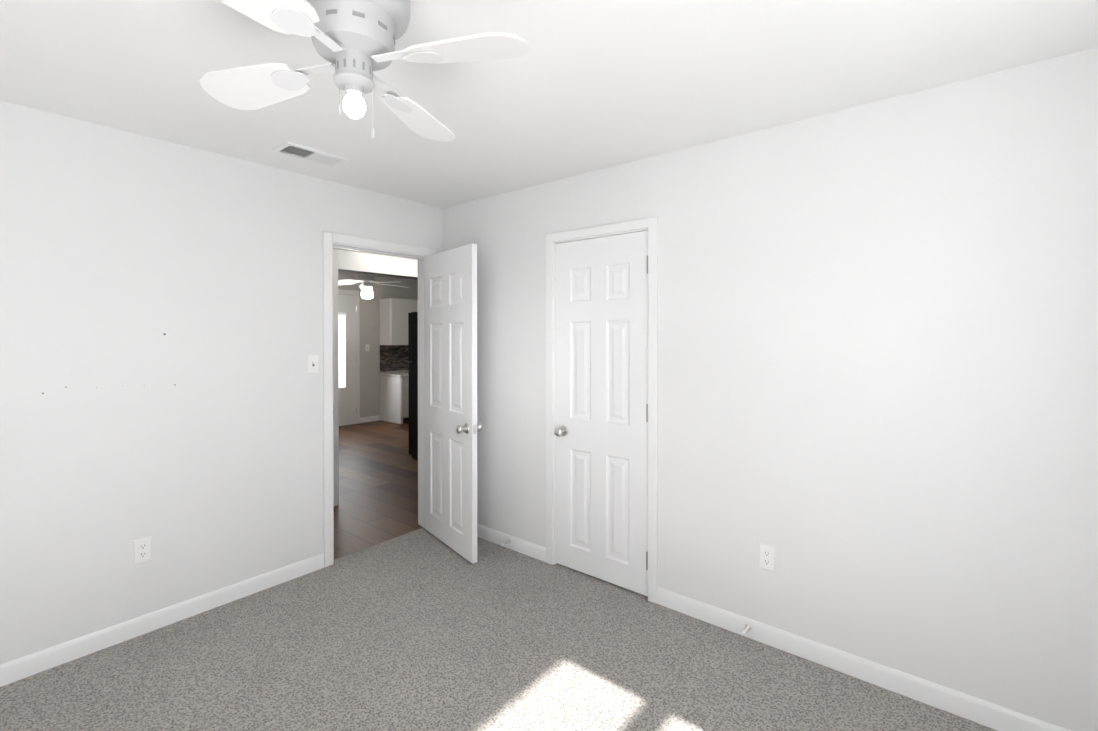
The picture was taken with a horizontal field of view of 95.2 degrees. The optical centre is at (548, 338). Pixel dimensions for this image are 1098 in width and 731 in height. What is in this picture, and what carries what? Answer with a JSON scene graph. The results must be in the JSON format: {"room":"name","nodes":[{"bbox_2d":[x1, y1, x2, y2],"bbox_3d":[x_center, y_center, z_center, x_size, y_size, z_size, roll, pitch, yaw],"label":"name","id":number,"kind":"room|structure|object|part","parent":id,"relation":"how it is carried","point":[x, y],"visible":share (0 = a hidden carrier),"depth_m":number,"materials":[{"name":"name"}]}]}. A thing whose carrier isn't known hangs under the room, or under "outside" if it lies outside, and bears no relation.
{"room":"empty bedroom","nodes":[
{"label":"empty bedroom","id":0,"kind":"room"},
{"bbox_2d":[0,101,441,664],"bbox_3d":[-0.370,0.205,4.381,0.120,2.360,8.740,0,1,39],"label":"wall","id":1,"kind":"structure","parent":0,"point":[121,252],"depth_m":2.40,"materials":[{"name":"paint"}]},
{"bbox_2d":[133,536,151,564],"bbox_3d":[-1.925,1.006,2.377,0.007,0.115,0.070,0,1,39],"label":"outlet","id":2,"kind":"object","parent":1,"relation":"attached to","point":[142,549],"visible":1,"depth_m":2.37,"materials":[{"name":"white plastic"}]},
{"bbox_2d":[0,553,323,686],"bbox_3d":[-2.187,1.361,2.054,0.012,0.085,2.583,0,1,39],"label":"baseboard","id":3,"kind":"structure","parent":1,"relation":"attached to","point":[41,661],"depth_m":2.38,"materials":[{"name":"white wood"}]},
{"bbox_2d":[307,354,318,373],"bbox_3d":[-1.406,0.156,2.999,0.018,0.115,0.070,0,1,39],"label":"light switch","id":4,"kind":"object","parent":1,"relation":"attached to","point":[312,364],"visible":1,"depth_m":3.00,"materials":[{"name":"white plastic"}]},
{"bbox_2d":[323,232,435,566],"bbox_3d":[-1.155,0.372,3.419,0.150,2.042,0.845,0,1,39],"label":"trim","id":5,"kind":"structure","parent":1,"relation":"attached to","point":[331,241],"depth_m":3.08,"materials":[{"name":"white wood"}]},
{"bbox_2d":[423,243,482,563],"bbox_3d":[-0.672,0.400,3.359,0.171,1.962,0.720,0,1,-38],"label":"bedroom door","id":6,"kind":"structure","parent":1,"relation":"in","point":[452,426],"depth_m":3.30,"materials":[{"name":"white wood"}]},
{"bbox_3d":[-0.484,0.562,3.118,0.171,0.065,0.106,0,1,-38],"label":"knob","id":7,"kind":"part","parent":6,"relation":"part of","materials":[{"name":"silver metal"}]},
{"bbox_2d":[333,248,417,278],"bbox_3d":[-0.672,0.196,5.594,0.120,2.360,7.000,0,1,39],"label":"wall","id":8,"kind":"structure","parent":0,"point":[374,254],"depth_m":4.43,"materials":[{"name":"paint"}]},
{"bbox_2d":[333,249,417,505],"bbox_3d":[-1.399,0.323,4.691,0.135,2.120,1.580,0,1,39],"label":"trim","id":9,"kind":"structure","parent":8,"relation":"attached to","point":[346,261],"depth_m":4.18,"materials":[{"name":"white wood"}]},
{"bbox_2d":[338,273,417,425],"bbox_3d":[-3.309,0.179,7.741,0.120,2.360,7.240,0,1,39],"label":"wall","id":10,"kind":"structure","parent":0,"point":[369,360],"depth_m":8.18,"materials":[{"name":"paint"}]},
{"bbox_2d":[338,294,355,425],"bbox_3d":[-3.312,0.340,7.551,0.108,2.020,0.900,0,1,39],"label":"exterior door","id":11,"kind":"structure","parent":10,"relation":"in","point":[347,352],"depth_m":7.78,"materials":[{"name":"white"}]},
{"bbox_2d":[338,289,359,423],"bbox_3d":[-3.350,0.305,7.582,0.018,2.110,1.050,0,1,39],"label":"door frame","id":12,"kind":"structure","parent":10,"relation":"attached to","point":[349,292],"depth_m":7.96,"materials":[{"name":"white wood"}]},
{"bbox_2d":[360,415,379,422],"bbox_3d":[-2.906,1.313,8.140,0.012,0.085,0.355,0,1,39],"label":"baseboard","id":13,"kind":"structure","parent":10,"relation":"attached to","point":[369,419],"depth_m":8.14,"materials":[{"name":"white wood"}]},
{"bbox_2d":[380,345,411,372],"bbox_3d":[-2.104,0.337,9.108,0.017,0.458,2.160,0,1,39],"label":"backsplash","id":14,"kind":"structure","parent":10,"relation":"attached to","point":[393,358],"depth_m":8.47,"materials":[{"name":"tile"}]},
{"bbox_2d":[380,298,417,344],"bbox_3d":[-2.507,-0.266,8.362,0.328,0.760,0.502,0,1,39],"label":"upper cabinet","id":15,"kind":"object","parent":10,"relation":"attached to","point":[394,312],"visible":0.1,"depth_m":8.17,"materials":[{"name":"white wood"}]},
{"bbox_2d":[334,420,422,559],"bbox_3d":[-1.574,1.412,6.338,4.355,0.076,7.000,0,1,39],"label":"floor","id":16,"kind":"structure","parent":0,"point":[378,484],"depth_m":4.66,"materials":[{"name":"brown wood"}]},
{"bbox_2d":[379,371,408,423],"bbox_3d":[-1.877,0.960,8.918,0.615,0.780,2.175,0,1,39],"label":"base cabinet","id":17,"kind":"object","parent":16,"relation":"on","point":[394,397],"depth_m":8.03,"materials":[{"name":"white wood"}]},
{"bbox_2d":[408,312,417,459],"bbox_3d":[-1.106,0.541,5.789,0.776,1.674,0.750,0,1,39],"label":"refrigerator","id":18,"kind":"object","parent":16,"relation":"on","point":[413,373],"visible":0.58,"depth_m":5.65,"materials":[{"name":"black metal"}]},
{"bbox_2d":[0,527,997,730],"bbox_3d":[-0.297,1.447,1.571,3.645,0.080,4.220,0,1,39],"label":"floor carpet","id":19,"kind":"object","parent":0,"point":[421,629],"visible":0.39,"depth_m":2.13,"materials":[{"name":"grey carpet"}]},
{"bbox_2d":[0,0,1097,280],"bbox_3d":[-0.634,-1.026,4.586,8.240,0.100,8.740,0,1,39],"label":"ceiling","id":20,"kind":"structure","parent":0,"point":[582,86],"depth_m":1.80,"materials":[{"name":"paint"}]},
{"bbox_2d":[273,141,346,166],"bbox_3d":[-1.243,-0.956,2.619,0.170,0.010,0.310,0,1,39],"label":"ceiling vent","id":21,"kind":"object","parent":20,"relation":"in","point":[307,153],"visible":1,"depth_m":2.61,"materials":[{"name":"white metal"}]},
{"bbox_2d":[199,0,528,140],"bbox_3d":[-0.503,-0.733,1.296,0.716,0.434,0.716,0,1,-29],"label":"bedroom ceiling fan","id":22,"kind":"object","parent":20,"relation":"hanging from","point":[353,41],"visible":1,"depth_m":1.26,"materials":[{"name":"white plastic"}]},
{"bbox_3d":[-0.503,-0.601,1.297,0.056,0.063,0.056,0,1,39],"label":"bulb","id":23,"kind":"part","parent":22,"relation":"part of","materials":[{"name":"white glass"}]},
{"bbox_3d":[-0.502,-0.589,1.305,0.091,0.148,0.054,0,1,39],"label":"cord","id":24,"kind":"part","parent":22,"relation":"part of","materials":[{"name":"grey plastic"}]},
{"bbox_2d":[338,273,408,298],"bbox_3d":[-2.425,-0.764,6.790,1.143,0.460,1.138,0,1,39],"label":"room ceiling fan","id":25,"kind":"object","parent":20,"relation":"hanging from","point":[366,287],"visible":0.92,"depth_m":6.72,"materials":[{"name":"grey"}]},
{"bbox_3d":[-2.458,-0.616,6.781,0.164,0.164,0.163,0,1,39],"label":"bulb","id":26,"kind":"part","parent":25,"relation":"part of","materials":[{"name":"white glass"}]},
{"bbox_2d":[442,47,1097,730],"bbox_3d":[0.683,0.219,2.634,3.720,2.360,0.120,0,1,39],"label":"wall","id":27,"kind":"structure","parent":0,"point":[878,375],"depth_m":2.03,"materials":[{"name":"paint"}]},
{"bbox_2d":[477,524,545,561],"bbox_3d":[-0.406,1.350,3.444,1.020,0.085,0.012,0,1,39],"label":"baseboard","id":28,"kind":"structure","parent":27,"relation":"attached to","point":[533,550],"depth_m":3.30,"materials":[{"name":"white wood"}]},
{"bbox_2d":[554,230,647,595],"bbox_3d":[0.271,0.404,2.876,0.639,1.962,0.103,0,1,39],"label":"closet door","id":29,"kind":"structure","parent":27,"relation":"in","point":[601,402],"depth_m":2.87,"materials":[{"name":"white wood"}]},
{"bbox_3d":[0.062,0.562,3.043,0.106,0.065,0.098,0,1,39],"label":"knob","id":30,"kind":"part","parent":29,"relation":"part of","materials":[{"name":"silver metal"}]},
{"bbox_2d":[546,217,657,603],"bbox_3d":[0.316,0.379,2.924,0.755,2.036,0.135,0,1,39],"label":"trim","id":31,"kind":"structure","parent":27,"relation":"attached to","point":[650,225],"depth_m":2.70,"materials":[{"name":"white wood"}]},
{"bbox_2d":[646,255,647,569],"bbox_3d":[0.537,0.400,2.694,0.013,1.682,0.042,0,1,39],"label":"closet door hinge","id":32,"kind":"object","parent":27,"relation":"attached to","point":[647,421],"visible":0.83,"depth_m":2.68,"materials":[{"name":"silver metal"}]},
{"bbox_2d":[759,543,774,571],"bbox_3d":[0.999,1.007,2.300,0.070,0.115,0.007,0,1,39],"label":"outlet","id":33,"kind":"object","parent":27,"relation":"attached to","point":[766,557],"visible":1,"depth_m":2.30,"materials":[{"name":"white plastic"}]},
{"bbox_2d":[657,587,1070,730],"bbox_3d":[1.279,1.361,2.072,1.835,0.085,0.012,0,1,39],"label":"baseboard","id":34,"kind":"structure","parent":27,"relation":"attached to","point":[978,710],"depth_m":2.05,"materials":[{"name":"white wood"}]},
{"bbox_2d":[741,624,750,635],"bbox_3d":[0.909,1.351,2.318,0.026,0.025,0.074,0,1,39],"label":"door stop","id":35,"kind":"object","parent":34,"relation":"attached to","point":[746,629],"depth_m":2.32,"materials":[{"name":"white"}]}
]}

